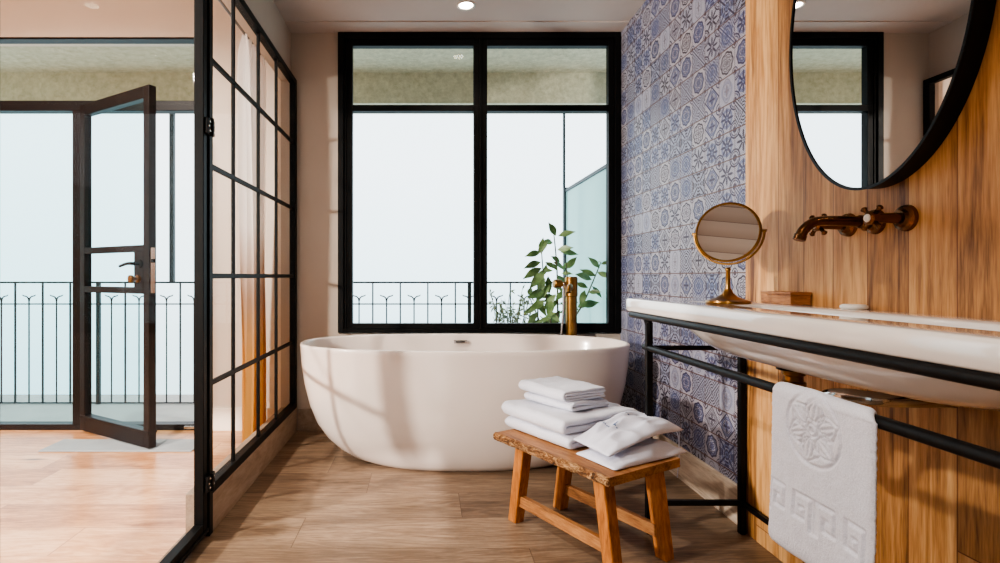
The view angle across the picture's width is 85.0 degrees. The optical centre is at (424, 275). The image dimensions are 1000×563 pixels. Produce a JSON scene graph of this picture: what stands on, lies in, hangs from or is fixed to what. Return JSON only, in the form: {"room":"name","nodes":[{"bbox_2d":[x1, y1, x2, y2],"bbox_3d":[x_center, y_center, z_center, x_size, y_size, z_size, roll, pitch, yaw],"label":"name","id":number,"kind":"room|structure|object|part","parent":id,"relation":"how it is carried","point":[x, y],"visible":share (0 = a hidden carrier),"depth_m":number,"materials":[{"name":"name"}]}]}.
{"room":"bathroom","nodes":[
{"label":"bathroom","id":0,"kind":"room"},
{"bbox_2d":[0,394,193,420],"bbox_3d":[-1.250,1.095,4.000,9.500,0.150,1.300,0,0,0],"label":"floor","id":1,"kind":"structure","parent":0,"point":[8,412],"depth_m":4.16,"materials":[{"name":"concrete"}]},
{"bbox_2d":[0,282,565,403],"bbox_3d":[-1.494,0.532,4.300,5.299,0.976,0.024,0,0,0],"label":"balcony railing","id":2,"kind":"object","parent":1,"relation":"on","point":[98,303],"visible":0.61,"depth_m":4.29,"materials":[{"name":"metal"}]},
{"bbox_3d":[-1.472,1.010,4.300,5.255,0.010,0.012,0,0,0],"label":"rail","id":3,"kind":"part","parent":2,"relation":"part of","materials":[{"name":"metal"}]},
{"bbox_3d":[-2.600,0.537,4.300,0.028,0.965,0.024,0,0,0],"label":"post","id":4,"kind":"part","parent":2,"relation":"part of","materials":[{"name":"metal"}]},
{"bbox_2d":[169,114,174,281],"bbox_3d":[-2.013,-0.658,4.300,0.035,1.404,0.032,0,0,0],"label":"post","id":5,"kind":"object","parent":2,"relation":"on","point":[171,116],"visible":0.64,"depth_m":4.28,"materials":[{"name":"metal"}]},
{"bbox_3d":[-1.472,0.051,4.300,5.255,0.014,0.024,0,0,0],"label":"rail","id":6,"kind":"part","parent":2,"relation":"part of","materials":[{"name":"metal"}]},
{"bbox_3d":[-1.472,0.223,4.300,5.255,0.010,0.012,0,0,0],"label":"rail","id":7,"kind":"part","parent":2,"relation":"part of","materials":[{"name":"metal"}]},
{"bbox_3d":[0.354,0.537,4.300,0.028,0.965,0.024,0,0,0],"label":"post","id":8,"kind":"part","parent":2,"relation":"part of","materials":[{"name":"metal"}]},
{"bbox_2d":[487,285,534,322],"bbox_3d":[0.627,0.540,3.950,0.344,0.960,0.280,0,0,0],"label":"potted shrub","id":9,"kind":"object","parent":1,"relation":"on","point":[503,317],"visible":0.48,"depth_m":3.91,"materials":[{"name":"green plant"}]},
{"bbox_2d":[563,113,564,187],"bbox_3d":[1.159,-0.170,4.498,0.017,2.380,0.017,0,0,0],"label":"post","id":10,"kind":"object","parent":1,"relation":"on","point":[563,113],"visible":0.29,"depth_m":4.49,"materials":[{"name":"paint"}]},
{"bbox_2d":[523,222,605,322],"bbox_3d":[0.910,0.336,3.570,0.540,1.368,0.330,0,0,0],"label":"rubber plant","id":11,"kind":"object","parent":1,"relation":"on","point":[544,287],"visible":0.59,"depth_m":3.52,"materials":[{"name":"green plant"}]},
{"bbox_2d":[563,164,605,322],"bbox_3d":[1.165,0.145,3.922,0.040,1.750,1.125,0,0,0],"label":"glass partition","id":12,"kind":"object","parent":1,"relation":"on","point":[584,201],"visible":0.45,"depth_m":3.81,"materials":[{"name":"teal glass"}]},
{"bbox_3d":[1.165,0.145,4.465,0.040,1.750,0.040,0,0,0],"label":"post","id":13,"kind":"part","parent":12,"relation":"part of","materials":[{"name":"paint"}]},
{"bbox_3d":[1.165,-0.703,3.900,0.024,0.025,1.080,0,0,0],"label":"rail","id":14,"kind":"part","parent":12,"relation":"part of","materials":[{"name":"paint"}]},
{"bbox_2d":[222,0,290,80],"bbox_3d":[-0.830,-1.498,0.985,0.060,0.665,4.470,0,0,0],"label":"wall","id":15,"kind":"structure","parent":0,"point":[266,12],"depth_m":2.81,"materials":[{"name":"paint"}]},
{"bbox_2d":[218,0,264,59],"bbox_3d":[-0.915,-1.280,1.575,0.110,0.060,3.150,0,0,0],"label":"curtain rod","id":16,"kind":"object","parent":15,"relation":"attached to","point":[220,1],"visible":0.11,"depth_m":2.66,"materials":[{"name":"metal"}]},
{"bbox_2d":[237,33,265,441],"bbox_3d":[-0.940,-0.181,2.976,0.102,2.178,0.357,0,0,0],"label":"curtain","id":17,"kind":"object","parent":16,"relation":"hanging from","point":[246,77],"visible":0.75,"depth_m":2.85,"materials":[{"name":"fabric"}]},
{"bbox_2d":[206,0,296,535],"bbox_3d":[-0.781,-0.122,2.560,0.042,2.084,1.310,0,0,0],"label":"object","id":18,"kind":"structure","parent":15,"relation":"in","point":[237,459],"depth_m":2.51,"materials":[{"name":"black metal"}]},
{"bbox_2d":[159,0,214,562],"bbox_3d":[-0.775,-0.121,1.428,0.062,2.058,1.016,0,0,0],"label":"door","id":19,"kind":"structure","parent":18,"relation":"attached to","point":[204,482],"depth_m":1.87,"materials":[{"name":"black metal"}]},
{"bbox_3d":[-0.781,-0.122,1.921,0.042,2.084,0.033,0,0,0],"label":"corner post","id":20,"kind":"part","parent":18,"relation":"part of","materials":[{"name":"black metal"}]},
{"bbox_2d":[0,46,605,72],"bbox_3d":[-1.250,-1.690,3.805,9.500,0.180,0.890,0,0,0],"label":"ceiling","id":21,"kind":"structure","parent":0,"point":[13,59],"depth_m":4.01,"materials":[{"name":"paint"}]},
{"bbox_2d":[0,73,605,113],"bbox_3d":[-1.250,-1.570,4.390,9.500,0.420,0.280,0,0,0],"label":"trim","id":22,"kind":"structure","parent":21,"relation":"attached to","point":[368,88],"depth_m":4.25,"materials":[{"name":"paint"}]},
{"bbox_2d":[0,0,619,408],"bbox_3d":[-1.468,-0.455,3.285,5.265,2.750,0.130,0,0,0],"label":"wall","id":23,"kind":"structure","parent":0,"point":[18,18],"depth_m":3.22,"materials":[{"name":"beige paint"}]},
{"bbox_2d":[0,37,193,429],"bbox_3d":[-2.075,-0.253,3.245,1.550,2.345,0.090,0,0,0],"label":"door frame","id":24,"kind":"structure","parent":23,"relation":"in","point":[6,107],"depth_m":3.22,"materials":[{"name":"brown metal"}]},
{"bbox_2d":[79,84,156,448],"bbox_3d":[-1.734,-0.050,2.995,0.696,1.910,0.103,0,0,31],"label":"door","id":25,"kind":"structure","parent":24,"relation":"attached to","point":[144,278],"depth_m":2.91,"materials":[{"name":"brown metal"}]},
{"bbox_3d":[-1.565,-0.065,2.866,0.138,0.044,0.055,0,0,31],"label":"lever handle","id":26,"kind":"part","parent":25,"relation":"part of","materials":[{"name":"black metal"}]},
{"bbox_3d":[-1.537,0.015,2.850,0.040,0.040,0.054,0,0,31],"label":"lock knob","id":27,"kind":"part","parent":25,"relation":"part of","materials":[{"name":"gold metal"}]},
{"bbox_3d":[-1.434,-0.030,2.845,0.004,0.240,0.024,0,0,31],"label":"strike plate","id":28,"kind":"part","parent":25,"relation":"part of","materials":[{"name":"metal"}]},
{"bbox_2d":[186,407,296,531],"bbox_3d":[-0.811,0.852,2.579,0.098,0.137,1.282,0,0,0],"label":"trim","id":29,"kind":"structure","parent":23,"relation":"attached to","point":[235,486],"depth_m":2.32,"materials":[{"name":"brown wood"}]},
{"bbox_2d":[213,408,279,430],"bbox_3d":[-1.080,0.853,3.212,0.440,0.135,0.015,0,0,0],"label":"baseboard","id":30,"kind":"structure","parent":23,"relation":"attached to","point":[221,416],"depth_m":3.21,"materials":[{"name":"beige paint"}]},
{"bbox_2d":[297,409,322,430],"bbox_3d":[-0.629,0.855,3.214,0.258,0.130,0.012,0,0,0],"label":"baseboard","id":31,"kind":"structure","parent":23,"relation":"attached to","point":[306,420],"depth_m":3.21,"materials":[{"name":"brown wood"}]},
{"bbox_2d":[338,32,620,332],"bbox_3d":[0.323,-0.555,3.245,1.679,1.784,0.090,0,0,0],"label":"window","id":32,"kind":"structure","parent":23,"relation":"in","point":[479,42],"depth_m":3.21,"materials":[{"name":"black metal"}]},
{"bbox_3d":[-0.071,-1.205,3.240,0.792,0.414,0.046,0,0,0],"label":"transom sash","id":33,"kind":"part","parent":32,"relation":"part of","materials":[{"name":"clear glass"}]},
{"bbox_3d":[-0.071,-0.351,3.240,0.792,1.332,0.050,0,0,0],"label":"sash","id":34,"kind":"part","parent":32,"relation":"part of","materials":[{"name":"clear glass"}]},
{"bbox_3d":[0.733,-1.205,3.240,0.791,0.414,0.046,0,0,0],"label":"transom sash","id":35,"kind":"part","parent":32,"relation":"part of","materials":[{"name":"clear glass"}]},
{"bbox_3d":[0.733,-0.351,3.240,0.791,1.332,0.050,0,0,0],"label":"sash","id":36,"kind":"part","parent":32,"relation":"part of","materials":[{"name":"clear glass"}]},
{"bbox_2d":[0,430,782,562],"bbox_3d":[-1.468,0.970,0.995,5.465,0.100,4.690,0,0,0],"label":"floor","id":37,"kind":"structure","parent":0,"point":[315,501],"depth_m":2.08,"materials":[{"name":"brown wood"}]},
{"bbox_2d":[38,439,193,451],"bbox_3d":[-1.620,0.915,2.920,0.800,0.007,0.200,0,0,0],"label":"door mat","id":38,"kind":"object","parent":37,"relation":"on","point":[65,445],"visible":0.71,"depth_m":2.89,"materials":[{"name":"white fabric"}]},
{"bbox_2d":[300,333,629,471],"bbox_3d":[0.199,0.626,2.765,1.660,0.588,0.752,0,0,0],"label":"bathtub","id":39,"kind":"object","parent":37,"relation":"on","point":[424,402],"visible":0.81,"depth_m":2.45,"materials":[{"name":"white ceramic"}]},
{"bbox_2d":[552,277,577,335],"bbox_3d":[0.816,0.462,3.052,0.153,0.917,0.246,0,0,0],"label":"faucet","id":40,"kind":"object","parent":37,"relation":"on","point":[569,287],"visible":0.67,"depth_m":3.10,"materials":[{"name":"gold metal"}]},
{"bbox_3d":[0.781,0.045,3.121,0.082,0.052,0.055,0,0,0],"label":"lever knob","id":41,"kind":"part","parent":40,"relation":"part of","materials":[{"name":"gold metal"}]},
{"bbox_3d":[0.810,0.069,3.016,0.029,0.054,0.183,0,0,19],"label":"spout","id":42,"kind":"part","parent":40,"relation":"part of","materials":[{"name":"gold metal"}]},
{"bbox_2d":[493,429,679,562],"bbox_3d":[0.550,0.759,1.920,0.356,0.322,0.550,0,0,-31],"label":"wooden stool","id":43,"kind":"object","parent":37,"relation":"on","point":[604,479],"visible":0.84,"depth_m":1.77,"materials":[{"name":"brown wood"}]},
{"bbox_3d":[0.354,0.774,2.011,0.045,0.292,0.089,0,0,-31],"label":"leg","id":44,"kind":"part","parent":43,"relation":"part of","materials":[{"name":"brown wood"}]},
{"bbox_2d":[505,416,587,448],"bbox_3d":[0.561,0.572,2.083,0.369,0.051,0.354,0,0,-31],"label":"bath towel","id":45,"kind":"object","parent":43,"relation":"on","point":[566,441],"visible":0.38,"depth_m":1.94,"materials":[{"name":"fabric"}]},
{"bbox_2d":[501,399,636,434],"bbox_3d":[0.553,0.522,2.092,0.389,0.057,0.350,0,0,-29],"label":"bath towel","id":46,"kind":"object","parent":45,"relation":"on","point":[561,421],"visible":0.64,"depth_m":1.97,"materials":[{"name":"fabric"}]},
{"bbox_2d":[524,392,608,411],"bbox_3d":[0.548,0.476,2.113,0.207,0.037,0.259,0,0,-32],"label":"hand towel","id":47,"kind":"object","parent":46,"relation":"on","point":[572,406],"visible":0.55,"depth_m":2.02,"materials":[{"name":"fabric"}]},
{"bbox_2d":[519,376,605,401],"bbox_3d":[0.533,0.438,2.118,0.218,0.043,0.265,0,0,-28],"label":"hand towel","id":48,"kind":"object","parent":47,"relation":"on","point":[559,388],"visible":1,"depth_m":2.05,"materials":[{"name":"fabric"}]},
{"bbox_3d":[0.550,0.774,2.127,0.045,0.292,0.089,0,0,-31],"label":"leg","id":49,"kind":"part","parent":43,"relation":"part of","materials":[{"name":"brown wood"}]},
{"bbox_3d":[0.553,0.614,1.924,0.347,0.029,0.545,0,0,-31],"label":"seat","id":50,"kind":"part","parent":43,"relation":"part of","materials":[{"name":"brown wood"}]},
{"bbox_3d":[0.563,0.774,1.659,0.045,0.292,0.086,0,0,-31],"label":"leg","id":51,"kind":"part","parent":43,"relation":"part of","materials":[{"name":"brown wood"}]},
{"bbox_2d":[576,438,685,470],"bbox_3d":[0.685,0.576,1.817,0.359,0.046,0.205,0,0,-33],"label":"towel","id":52,"kind":"object","parent":43,"relation":"on","point":[650,449],"visible":0.67,"depth_m":1.75,"materials":[{"name":"white fabric"}]},
{"bbox_2d":[573,411,682,477],"bbox_3d":[0.697,0.595,1.855,0.388,0.226,0.189,0,0,-29],"label":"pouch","id":53,"kind":"object","parent":52,"relation":"on","point":[609,437],"visible":0.98,"depth_m":1.80,"materials":[{"name":"white fabric"}]},
{"bbox_3d":[0.771,0.774,1.782,0.045,0.292,0.086,0,0,-31],"label":"leg","id":54,"kind":"part","parent":43,"relation":"part of","materials":[{"name":"brown wood"}]},
{"bbox_2d":[628,311,999,534],"bbox_3d":[0.960,0.527,1.370,0.371,0.786,1.453,0,0,0],"label":"frame","id":55,"kind":"object","parent":37,"relation":"on","point":[977,453],"visible":0.53,"depth_m":1.27,"materials":[{"name":"black metal"}]},
{"bbox_3d":[0.797,0.530,1.935,0.030,0.779,0.037,0,0,0],"label":"leg","id":56,"kind":"part","parent":55,"relation":"part of","materials":[{"name":"black metal"}]},
{"bbox_3d":[1.132,0.531,1.935,0.027,0.779,0.037,0,0,0],"label":"leg","id":57,"kind":"part","parent":55,"relation":"part of","materials":[{"name":"black metal"}]},
{"bbox_2d":[626,298,999,410],"bbox_3d":[0.963,0.234,1.373,0.366,0.296,1.505,0,0,0],"label":"washbasin","id":58,"kind":"object","parent":55,"relation":"on","point":[972,343],"visible":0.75,"depth_m":1.08,"materials":[{"name":"white ceramic"}]},
{"bbox_2d":[692,202,766,304],"bbox_3d":[0.948,-0.072,1.690,0.156,0.316,0.154,0,0,0],"label":"mirror","id":59,"kind":"object","parent":58,"relation":"on","point":[728,231],"visible":1,"depth_m":1.68,"materials":[{"name":"gold metal"}]},
{"bbox_3d":[0.948,0.009,1.690,0.018,0.073,0.018,0,0,0],"label":"stem","id":60,"kind":"part","parent":59,"relation":"part of","materials":[{"name":"gold metal"}]},
{"bbox_2d":[760,291,811,304],"bbox_3d":[1.113,0.067,1.670,0.065,0.038,0.144,0,0,0],"label":"wooden box","id":61,"kind":"object","parent":58,"relation":"on","point":[776,297],"visible":1,"depth_m":1.62,"materials":[{"name":"brown wood"}]},
{"bbox_3d":[1.113,0.052,1.670,0.065,0.008,0.144,0,0,0],"label":"lid","id":62,"kind":"part","parent":61,"relation":"part of","materials":[{"name":"brown wood"}]},
{"bbox_2d":[839,304,868,309],"bbox_3d":[1.108,0.079,1.395,0.060,0.012,0.060,0,0,0],"label":"disc","id":63,"kind":"object","parent":58,"relation":"on","point":[842,306],"visible":1,"depth_m":1.38,"materials":[{"name":"white ceramic"}]},
{"bbox_3d":[0.958,0.146,1.370,0.367,0.023,1.453,0,0,0],"label":"rail","id":64,"kind":"part","parent":55,"relation":"part of","materials":[{"name":"black metal"}]},
{"bbox_2d":[768,382,877,562],"bbox_3d":[0.798,0.413,1.083,0.050,0.358,0.292,0,0,0],"label":"hand towel","id":65,"kind":"object","parent":55,"relation":"hanging from","point":[822,507],"visible":1,"depth_m":1.06,"materials":[{"name":"fabric"}]},
{"bbox_2d":[273,0,645,32],"bbox_3d":[0.203,-1.526,1.005,2.125,0.156,4.710,0,0,0],"label":"ceiling","id":66,"kind":"structure","parent":0,"point":[290,10],"depth_m":3.01,"materials":[{"name":"paint"}]},
{"bbox_2d":[457,1,474,9],"bbox_3d":[0.220,-1.452,2.900,0.100,0.007,0.100,0,0,0],"label":"recessed light","id":67,"kind":"object","parent":66,"relation":"in","point":[464,5],"visible":1,"depth_m":2.90,"materials":[{"name":"white"}]},
{"bbox_3d":[0.220,-1.451,2.900,0.072,0.004,0.072,0,0,0],"label":"bulb","id":68,"kind":"part","parent":67,"relation":"part of","materials":[{"name":"white glass"}]},
{"bbox_2d":[619,0,745,482],"bbox_3d":[1.215,-0.267,1.005,0.100,2.374,4.710,0,0,0],"label":"wall","id":69,"kind":"structure","parent":0,"point":[683,62],"depth_m":2.43,"materials":[{"name":"tile"}]},
{"bbox_2d":[653,434,736,523],"bbox_3d":[1.159,0.848,2.580,0.013,0.145,1.280,0,0,0],"label":"baseboard","id":70,"kind":"structure","parent":69,"relation":"attached to","point":[709,483],"depth_m":2.22,"materials":[{"name":"brown wood"}]},
{"bbox_2d":[793,205,918,241],"bbox_3d":[1.043,-0.128,1.375,0.209,0.083,0.240,0,0,0],"label":"tap","id":71,"kind":"object","parent":69,"relation":"attached to","point":[905,218],"visible":1,"depth_m":1.36,"materials":[{"name":"brown metal"}]},
{"bbox_3d":[1.065,-0.121,1.446,0.015,0.024,0.024,0,0,0],"label":"handle arm","id":72,"kind":"part","parent":71,"relation":"part of","materials":[{"name":"brown metal"}]},
{"bbox_3d":[1.096,-0.138,1.463,0.084,0.034,0.034,0,0,0],"label":"cross handle","id":73,"kind":"part","parent":71,"relation":"part of","materials":[{"name":"brown metal"}]},
{"bbox_3d":[1.041,-0.126,1.375,0.194,0.059,0.034,0,0,0],"label":"spout","id":74,"kind":"part","parent":71,"relation":"part of","materials":[{"name":"brown metal"}]},
{"bbox_3d":[1.065,-0.155,1.304,0.015,0.024,0.024,0,0,0],"label":"handle arm","id":75,"kind":"part","parent":71,"relation":"part of","materials":[{"name":"brown metal"}]},
{"bbox_3d":[1.065,-0.121,1.304,0.015,0.024,0.024,0,0,0],"label":"handle arm","id":76,"kind":"part","parent":71,"relation":"part of","materials":[{"name":"brown metal"}]},
{"bbox_3d":[1.065,-0.121,1.270,0.015,0.024,0.024,0,0,0],"label":"handle arm","id":77,"kind":"part","parent":71,"relation":"part of","materials":[{"name":"brown metal"}]},
{"bbox_3d":[1.065,-0.155,1.270,0.015,0.024,0.024,0,0,0],"label":"handle arm","id":78,"kind":"part","parent":71,"relation":"part of","materials":[{"name":"brown metal"}]},
{"bbox_3d":[1.096,-0.138,1.287,0.084,0.034,0.034,0,0,0],"label":"cross handle","id":79,"kind":"part","parent":71,"relation":"part of","materials":[{"name":"brown metal"}]},
{"bbox_2d":[746,0,999,562],"bbox_3d":[1.157,-0.267,0.403,0.017,2.374,3.065,0,0,0],"label":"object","id":80,"kind":"structure","parent":69,"relation":"attached to","point":[935,505],"depth_m":1.31,"materials":[{"name":"brown wood"}]},
{"bbox_2d":[789,0,996,189],"bbox_3d":[1.123,-0.663,1.350,0.048,0.894,0.558,0,0,0],"label":"wall mirror","id":81,"kind":"object","parent":69,"relation":"attached to","point":[878,87],"visible":1,"depth_m":1.31,"materials":[{"name":"black mirror"}]}
]}

